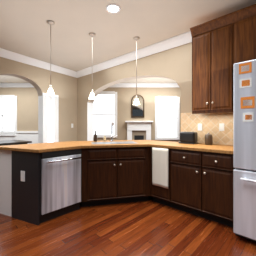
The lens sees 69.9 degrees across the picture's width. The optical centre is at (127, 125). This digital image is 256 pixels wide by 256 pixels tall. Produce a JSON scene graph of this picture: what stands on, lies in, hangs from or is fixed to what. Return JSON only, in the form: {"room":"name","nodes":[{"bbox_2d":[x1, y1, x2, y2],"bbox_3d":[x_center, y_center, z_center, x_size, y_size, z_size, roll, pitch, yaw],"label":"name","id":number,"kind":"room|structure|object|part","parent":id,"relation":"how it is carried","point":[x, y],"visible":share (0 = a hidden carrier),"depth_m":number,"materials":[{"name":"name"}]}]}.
{"room":"kitchen","nodes":[
{"label":"kitchen","id":0,"kind":"room"},
{"bbox_2d":[0,95,16,135],"bbox_3d":[-4.585,-0.373,6.669,1.060,1.487,0.058,0,0,0],"label":"window","id":1,"kind":"structure","parent":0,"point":[8,112],"depth_m":6.69,"materials":[{"name":"white glass"}]},
{"bbox_3d":[-4.585,-1.058,6.681,0.880,0.117,0.033,0,0,0],"label":"trim","id":2,"kind":"part","parent":1,"relation":"part of","materials":[{"name":"white wood"}]},
{"bbox_3d":[-4.585,0.325,6.669,0.940,0.090,0.058,0,0,0],"label":"trim","id":3,"kind":"part","parent":1,"relation":"part of","materials":[{"name":"white wood"}]},
{"bbox_3d":[-4.100,-0.360,6.681,0.090,1.460,0.033,0,0,0],"label":"trim","id":4,"kind":"part","parent":1,"relation":"part of","materials":[{"name":"white"}]},
{"bbox_2d":[0,57,76,142],"bbox_3d":[-3.317,-0.170,2.808,0.200,2.740,6.700,0,0,34],"label":"wall","id":5,"kind":"structure","parent":0,"point":[64,87],"depth_m":4.77,"materials":[{"name":"beige paint"}]},
{"bbox_2d":[0,48,76,77],"bbox_3d":[-3.243,-1.469,2.638,0.112,0.138,6.500,0,0,34],"label":"crown molding","id":6,"kind":"structure","parent":5,"relation":"attached to","point":[10,55],"depth_m":4.24,"materials":[{"name":"white"}]},
{"bbox_2d":[42,93,45,142],"bbox_3d":[-2.059,0.200,4.490,0.028,2.000,0.070,0,0,34],"label":"door frame","id":7,"kind":"structure","parent":5,"relation":"attached to","point":[43,117],"depth_m":4.47,"materials":[{"name":"white"}]},
{"bbox_2d":[46,96,55,142],"bbox_3d":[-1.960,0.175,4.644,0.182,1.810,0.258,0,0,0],"label":"patio door","id":8,"kind":"structure","parent":5,"relation":"in","point":[50,119],"depth_m":4.65,"materials":[{"name":"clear glass"}]},
{"bbox_2d":[56,95,58,141],"bbox_3d":[-1.857,0.200,4.794,0.028,2.000,0.070,0,0,34],"label":"door frame","id":9,"kind":"structure","parent":5,"relation":"attached to","point":[57,118],"depth_m":4.79,"materials":[{"name":"white wood"}]},
{"bbox_2d":[0,87,180,141],"bbox_3d":[0.000,-0.170,6.700,18.000,2.740,0.001,0,0,0],"label":"wall","id":10,"kind":"structure","parent":0,"point":[27,108],"depth_m":6.70,"materials":[{"name":"beige paint"}]},
{"bbox_2d":[0,131,37,132],"bbox_3d":[-5.479,0.235,6.677,7.041,0.070,0.044,0,0,0],"label":"trim","id":11,"kind":"structure","parent":10,"relation":"attached to","point":[18,131],"depth_m":6.66,"materials":[{"name":"white wood"}]},
{"bbox_2d":[0,133,37,143],"bbox_3d":[-5.479,0.670,6.689,7.041,0.800,0.019,0,0,0],"label":"wainscoting","id":12,"kind":"structure","parent":10,"relation":"attached to","point":[33,137],"depth_m":6.68,"materials":[{"name":"white wood"}]},
{"bbox_2d":[0,83,178,86],"bbox_3d":[0.000,-1.469,6.644,18.000,0.138,0.112,0,0,0],"label":"crown molding","id":13,"kind":"structure","parent":10,"relation":"attached to","point":[115,85],"depth_m":6.64,"materials":[{"name":"white wood"}]},
{"bbox_2d":[93,91,116,137],"bbox_3d":[-0.923,-0.413,6.669,1.060,1.687,0.058,0,0,0],"label":"window","id":14,"kind":"structure","parent":10,"relation":"in","point":[104,108],"depth_m":6.69,"materials":[{"name":"white glass"}]},
{"bbox_3d":[-0.923,-1.198,6.681,0.880,0.117,0.033,0,0,0],"label":"trim","id":15,"kind":"part","parent":14,"relation":"part of","materials":[{"name":"white wood"}]},
{"bbox_3d":[-0.923,0.385,6.669,0.940,0.090,0.058,0,0,0],"label":"trim","id":16,"kind":"part","parent":14,"relation":"part of","materials":[{"name":"white"}]},
{"bbox_3d":[-0.438,-0.400,6.681,0.090,1.660,0.033,0,0,0],"label":"trim","id":17,"kind":"part","parent":14,"relation":"part of","materials":[{"name":"white wood"}]},
{"bbox_2d":[131,94,144,117],"bbox_3d":[0.355,-0.713,6.677,0.483,0.845,0.038,0,0,0],"label":"mirror","id":18,"kind":"object","parent":10,"relation":"attached to","point":[137,111],"depth_m":6.66,"materials":[{"name":"black mirror"}]},
{"bbox_2d":[155,96,179,139],"bbox_3d":[1.434,-0.283,6.669,0.890,1.587,0.058,0,0,0],"label":"window","id":19,"kind":"structure","parent":10,"relation":"in","point":[167,117],"depth_m":6.69,"materials":[{"name":"white glass"}]},
{"bbox_3d":[1.034,-0.270,6.681,0.090,1.560,0.033,0,0,0],"label":"trim","id":20,"kind":"part","parent":19,"relation":"part of","materials":[{"name":"white wood"}]},
{"bbox_3d":[1.434,-1.018,6.681,0.710,0.117,0.033,0,0,0],"label":"trim","id":21,"kind":"part","parent":19,"relation":"part of","materials":[{"name":"white wood"}]},
{"bbox_3d":[1.434,0.465,6.669,0.770,0.090,0.058,0,0,0],"label":"trim","id":22,"kind":"part","parent":19,"relation":"part of","materials":[{"name":"white wood"}]},
{"bbox_3d":[1.434,-0.270,6.684,0.710,0.040,0.028,0,0,0],"label":"rail","id":23,"kind":"part","parent":19,"relation":"part of","materials":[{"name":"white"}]},
{"bbox_3d":[1.834,-0.270,6.681,0.090,1.560,0.033,0,0,0],"label":"trim","id":24,"kind":"part","parent":19,"relation":"part of","materials":[{"name":"white wood"}]},
{"bbox_2d":[0,199,255,255],"bbox_3d":[0.000,1.200,4.000,18.000,0.001,16.000,0,0,0],"label":"floor","id":25,"kind":"structure","parent":0,"point":[151,227],"depth_m":2.02,"materials":[{"name":"brown wood"}]},
{"bbox_2d":[0,140,31,145],"bbox_3d":[-3.580,0.818,4.700,1.760,0.765,1.700,0,0,33],"label":"dining table","id":26,"kind":"object","parent":25,"relation":"on","point":[9,142],"visible":0.35,"depth_m":4.93,"materials":[{"name":"grey wood"}]},
{"bbox_2d":[0,156,39,224],"bbox_3d":[-1.297,0.762,2.301,0.450,0.875,0.203,0,0,0],"label":"base cabinet","id":27,"kind":"object","parent":25,"relation":"on","point":[19,175],"depth_m":2.32,"materials":[{"name":"black wood"}]},
{"bbox_2d":[20,170,24,181],"bbox_3d":[-1.323,0.635,2.302,0.067,0.130,0.033,0,0,0],"label":"outlet","id":28,"kind":"object","parent":27,"relation":"attached to","point":[22,172],"depth_m":2.30,"materials":[{"name":"white plastic"}]},
{"bbox_3d":[-1.297,0.762,2.302,0.450,0.875,0.203,0,0,0],"label":"cab panel","id":29,"kind":"part","parent":27,"relation":"part of","materials":[{"name":"black wood"}]},
{"bbox_2d":[40,156,47,222],"bbox_3d":[-0.869,0.762,2.421,0.405,0.875,0.424,0,0,0],"label":"base cabinet","id":30,"kind":"object","parent":25,"relation":"on","point":[41,183],"depth_m":2.23,"materials":[{"name":"black"}]},
{"bbox_2d":[37,148,81,223],"bbox_3d":[-0.885,0.762,2.438,0.472,0.875,0.484,0,0,0],"label":"dishwasher","id":31,"kind":"object","parent":30,"relation":"in","point":[59,171],"depth_m":2.36,"materials":[{"name":"silver metal"}]},
{"bbox_2d":[125,94,152,139],"bbox_3d":[0.397,0.032,6.474,0.992,2.336,0.448,0,0,0],"label":"fireplace","id":32,"kind":"object","parent":25,"relation":"on","point":[138,130],"visible":0.62,"depth_m":6.59,"materials":[{"name":"white"}]},
{"bbox_2d":[125,120,152,122],"bbox_3d":[0.398,-0.145,6.574,0.992,0.050,0.248,0,0,0],"label":"shelf","id":33,"kind":"object","parent":32,"relation":"attached to","point":[125,121],"depth_m":6.45,"materials":[{"name":"white wood"}]},
{"bbox_2d":[48,147,234,226],"bbox_3d":[0.371,0.762,2.741,2.547,0.875,1.337,0,0,0],"label":"base cabinet","id":34,"kind":"object","parent":25,"relation":"on","point":[200,184],"depth_m":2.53,"materials":[{"name":"brown wood"}]},
{"bbox_2d":[0,140,232,155],"bbox_3d":[-0.123,0.343,2.878,3.503,0.115,1.622,0,0,0],"label":"countertop","id":35,"kind":"structure","parent":34,"relation":"on","point":[37,149],"depth_m":2.64,"materials":[{"name":"brown wood"}]},
{"bbox_2d":[110,119,117,141],"bbox_3d":[-0.254,0.087,3.231,0.128,0.394,0.204,0,0,0],"label":"faucet","id":36,"kind":"object","parent":35,"relation":"on","point":[112,123],"depth_m":3.30,"materials":[{"name":"silver metal"}]},
{"bbox_2d":[91,141,138,144],"bbox_3d":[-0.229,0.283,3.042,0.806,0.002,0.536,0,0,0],"label":"sink basin","id":37,"kind":"object","parent":35,"relation":"in","point":[92,142],"depth_m":2.93,"materials":[{"name":"metal"}]},
{"bbox_2d":[179,132,198,143],"bbox_3d":[0.958,0.191,2.938,0.287,0.186,0.170,0,0,42],"label":"toaster","id":38,"kind":"object","parent":35,"relation":"on","point":[188,137],"visible":1,"depth_m":2.86,"materials":[{"name":"black metal"}]},
{"bbox_2d":[205,133,212,144],"bbox_3d":[1.212,0.195,2.750,0.108,0.178,0.110,0,0,0],"label":"canister","id":39,"kind":"object","parent":35,"relation":"on","point":[208,138],"visible":1,"depth_m":2.71,"materials":[{"name":"brown ceramic"}]},
{"bbox_2d":[152,147,168,188],"bbox_3d":[0.474,0.616,2.708,0.208,0.568,0.189,0,0,0],"label":"towel","id":40,"kind":"object","parent":34,"relation":"hanging from","point":[160,155],"depth_m":2.70,"materials":[{"name":"beige fabric"}]},
{"bbox_3d":[0.486,0.430,2.724,0.242,0.170,0.221,0,0,0],"label":"cab drawer","id":41,"kind":"part","parent":34,"relation":"part of","materials":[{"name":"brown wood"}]},
{"bbox_3d":[0.486,0.802,2.724,0.242,0.545,0.221,0,0,0],"label":"cab door","id":42,"kind":"part","parent":34,"relation":"part of","materials":[{"name":"brown wood"}]},
{"bbox_3d":[0.770,0.430,2.468,0.334,0.170,0.304,0,0,0],"label":"cab drawer","id":43,"kind":"part","parent":34,"relation":"part of","materials":[{"name":"brown wood"}]},
{"bbox_3d":[0.770,0.802,2.468,0.334,0.545,0.304,0,0,0],"label":"cab door","id":44,"kind":"part","parent":34,"relation":"part of","materials":[{"name":"brown wood"}]},
{"bbox_3d":[1.067,0.430,2.199,0.274,0.170,0.250,0,0,0],"label":"cab drawer","id":45,"kind":"part","parent":34,"relation":"part of","materials":[{"name":"brown wood"}]},
{"bbox_3d":[1.067,0.802,2.199,0.274,0.545,0.250,0,0,0],"label":"cab door","id":46,"kind":"part","parent":34,"relation":"part of","materials":[{"name":"brown wood"}]},
{"bbox_2d":[233,59,255,241],"bbox_3d":[1.688,0.273,1.895,0.910,1.855,0.852,0,0,42],"label":"fridge","id":47,"kind":"object","parent":25,"relation":"on","point":[244,149],"visible":1,"depth_m":1.86,"materials":[{"name":"grey metal"}]},
{"bbox_3d":[1.303,-0.105,1.809,0.383,1.100,0.356,0,0,0],"label":"door","id":48,"kind":"part","parent":47,"relation":"part of","materials":[{"name":"metal"}]},
{"bbox_3d":[1.473,0.795,1.656,0.721,0.670,0.662,0,0,0],"label":"drawer","id":49,"kind":"part","parent":47,"relation":"part of","materials":[{"name":"metal"}]},
{"bbox_3d":[1.411,0.535,1.587,0.573,0.023,0.520,0,0,0],"label":"drawer handle","id":50,"kind":"part","parent":47,"relation":"part of","materials":[{"name":"metal"}]},
{"bbox_2d":[0,0,255,82],"bbox_3d":[0.000,-1.540,4.000,18.000,0.001,16.000,0,0,0],"label":"ceiling","id":51,"kind":"structure","parent":0,"point":[25,30],"depth_m":2.81,"materials":[{"name":"white paint"}]},
{"bbox_2d":[47,20,54,95],"bbox_3d":[-1.150,-0.997,2.724,0.116,1.084,0.116,0,0,0],"label":"pendant light","id":52,"kind":"object","parent":51,"relation":"hanging from","point":[50,92],"visible":1,"depth_m":2.72,"materials":[{"name":"silver metal"}]},
{"bbox_3d":[-1.150,-0.507,2.724,0.116,0.105,0.116,0,0,0],"label":"lamp shade","id":53,"kind":"part","parent":52,"relation":"part of","materials":[{"name":"white glass"}]},
{"bbox_3d":[-1.150,-1.059,2.724,0.011,0.902,0.011,0,0,0],"label":"rod","id":54,"kind":"part","parent":52,"relation":"part of","materials":[{"name":"silver metal"}]},
{"bbox_2d":[89,33,95,98],"bbox_3d":[-0.603,-0.996,3.080,0.116,1.087,0.116,0,0,0],"label":"pendant light","id":55,"kind":"object","parent":51,"relation":"hanging from","point":[92,96],"visible":1,"depth_m":3.06,"materials":[{"name":"white glass"}]},
{"bbox_3d":[-0.603,-1.058,3.080,0.011,0.905,0.011,0,0,0],"label":"rod","id":56,"kind":"part","parent":55,"relation":"part of","materials":[{"name":"silver metal"}]},
{"bbox_3d":[-0.603,-0.504,3.080,0.116,0.105,0.116,0,0,0],"label":"lamp shade","id":57,"kind":"part","parent":55,"relation":"part of","materials":[{"name":"white glass"}]},
{"bbox_2d":[106,4,119,12],"bbox_3d":[-0.194,-1.536,2.407,0.190,0.008,0.190,0,0,0],"label":"recessed light","id":58,"kind":"object","parent":51,"relation":"in","point":[112,8],"visible":1,"depth_m":2.40,"materials":[{"name":"white"}]},
{"bbox_2d":[133,37,139,104],"bbox_3d":[0.150,-0.957,3.216,0.116,1.164,0.116,0,0,0],"label":"pendant light","id":59,"kind":"object","parent":51,"relation":"hanging from","point":[136,101],"visible":1,"depth_m":3.21,"materials":[{"name":"white glass"}]},
{"bbox_3d":[0.150,-0.427,3.216,0.116,0.105,0.116,0,0,0],"label":"lamp shade","id":60,"kind":"part","parent":59,"relation":"part of","materials":[{"name":"white glass"}]},
{"bbox_3d":[0.150,-1.019,3.216,0.011,0.982,0.011,0,0,0],"label":"rod","id":61,"kind":"part","parent":59,"relation":"part of","materials":[{"name":"silver metal"}]},
{"bbox_2d":[77,42,219,144],"bbox_3d":[1.378,-0.170,2.923,7.543,2.740,0.200,0,0,42],"label":"wall","id":62,"kind":"structure","parent":0,"point":[175,64],"depth_m":3.85,"materials":[{"name":"beige paint"}]},
{"bbox_2d":[76,31,191,77],"bbox_3d":[-0.132,-1.469,4.075,3.759,0.138,0.112,0,0,42],"label":"crown molding","id":63,"kind":"structure","parent":62,"relation":"attached to","point":[175,41],"depth_m":3.68,"materials":[{"name":"white"}]},
{"bbox_2d":[190,25,197,111],"bbox_3d":[1.048,-0.823,2.628,0.206,1.205,0.188,0,0,0],"label":"upper cabinet","id":64,"kind":"object","parent":62,"relation":"attached to","point":[194,31],"depth_m":2.67,"materials":[{"name":"brown wood"}]},
{"bbox_2d":[198,19,232,111],"bbox_3d":[1.262,-0.818,2.668,0.619,1.215,0.604,0,0,0],"label":"upper cabinet","id":65,"kind":"object","parent":62,"relation":"attached to","point":[205,30],"depth_m":2.57,"materials":[{"name":"brown wood"}]},
{"bbox_3d":[1.048,-0.762,2.628,0.206,1.085,0.188,0,0,0],"label":"door","id":66,"kind":"part","parent":65,"relation":"part of","materials":[{"name":"brown wood"}]},
{"bbox_3d":[1.160,-0.193,2.554,0.414,0.035,0.377,0,0,0],"label":"rail","id":67,"kind":"part","parent":65,"relation":"part of","materials":[{"name":"brown wood"}]},
{"bbox_2d":[214,13,232,107],"bbox_3d":[1.244,-0.823,2.451,0.206,1.205,0.188,0,0,0],"label":"upper cabinet","id":68,"kind":"object","parent":62,"relation":"attached to","point":[221,45],"depth_m":2.42,"materials":[{"name":"brown wood"}]},
{"bbox_3d":[1.244,-0.762,2.451,0.206,1.085,0.188,0,0,0],"label":"door","id":69,"kind":"part","parent":68,"relation":"part of","materials":[{"name":"brown wood"}]},
{"bbox_2d":[230,6,249,67],"bbox_3d":[1.509,-1.085,2.185,0.347,0.680,0.316,0,0,0],"label":"upper cabinet","id":70,"kind":"object","parent":62,"relation":"attached to","point":[239,19],"depth_m":2.28,"materials":[{"name":"brown wood"}]},
{"bbox_2d":[232,4,255,74],"bbox_3d":[1.936,-1.025,2.044,1.202,0.590,1.126,0,0,0],"label":"upper cabinet","id":71,"kind":"object","parent":62,"relation":"attached to","point":[243,28],"depth_m":2.25,"materials":[{"name":"brown wood"}]},
{"bbox_2d":[242,4,255,61],"bbox_3d":[1.939,-1.078,2.044,1.195,0.695,1.126,0,0,0],"label":"upper cabinet","id":72,"kind":"object","parent":62,"relation":"attached to","point":[253,7],"depth_m":2.19,"materials":[{"name":"brown wood"}]},
{"bbox_3d":[1.611,-1.373,2.084,1.417,0.105,1.288,0,0,0],"label":"crown","id":73,"kind":"part","parent":72,"relation":"part of","materials":[{"name":"brown wood"}]},
{"bbox_2d":[180,112,232,147],"bbox_3d":[1.349,0.033,2.809,0.860,0.505,0.776,0,0,0],"label":"backsplash","id":74,"kind":"structure","parent":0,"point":[220,125],"depth_m":2.82,"materials":[{"name":"beige tile"}]},
{"bbox_2d":[197,123,202,130],"bbox_3d":[1.166,0.022,2.968,0.057,0.115,0.052,0,0,0],"label":"outlet","id":75,"kind":"object","parent":74,"relation":"attached to","point":[199,125],"depth_m":2.97,"materials":[{"name":"white plastic"}]},
{"bbox_2d":[219,123,224,130],"bbox_3d":[1.408,0.022,2.750,0.057,0.115,0.052,0,0,0],"label":"outlet","id":76,"kind":"object","parent":74,"relation":"attached to","point":[221,125],"depth_m":2.74,"materials":[{"name":"white plastic"}]}
]}

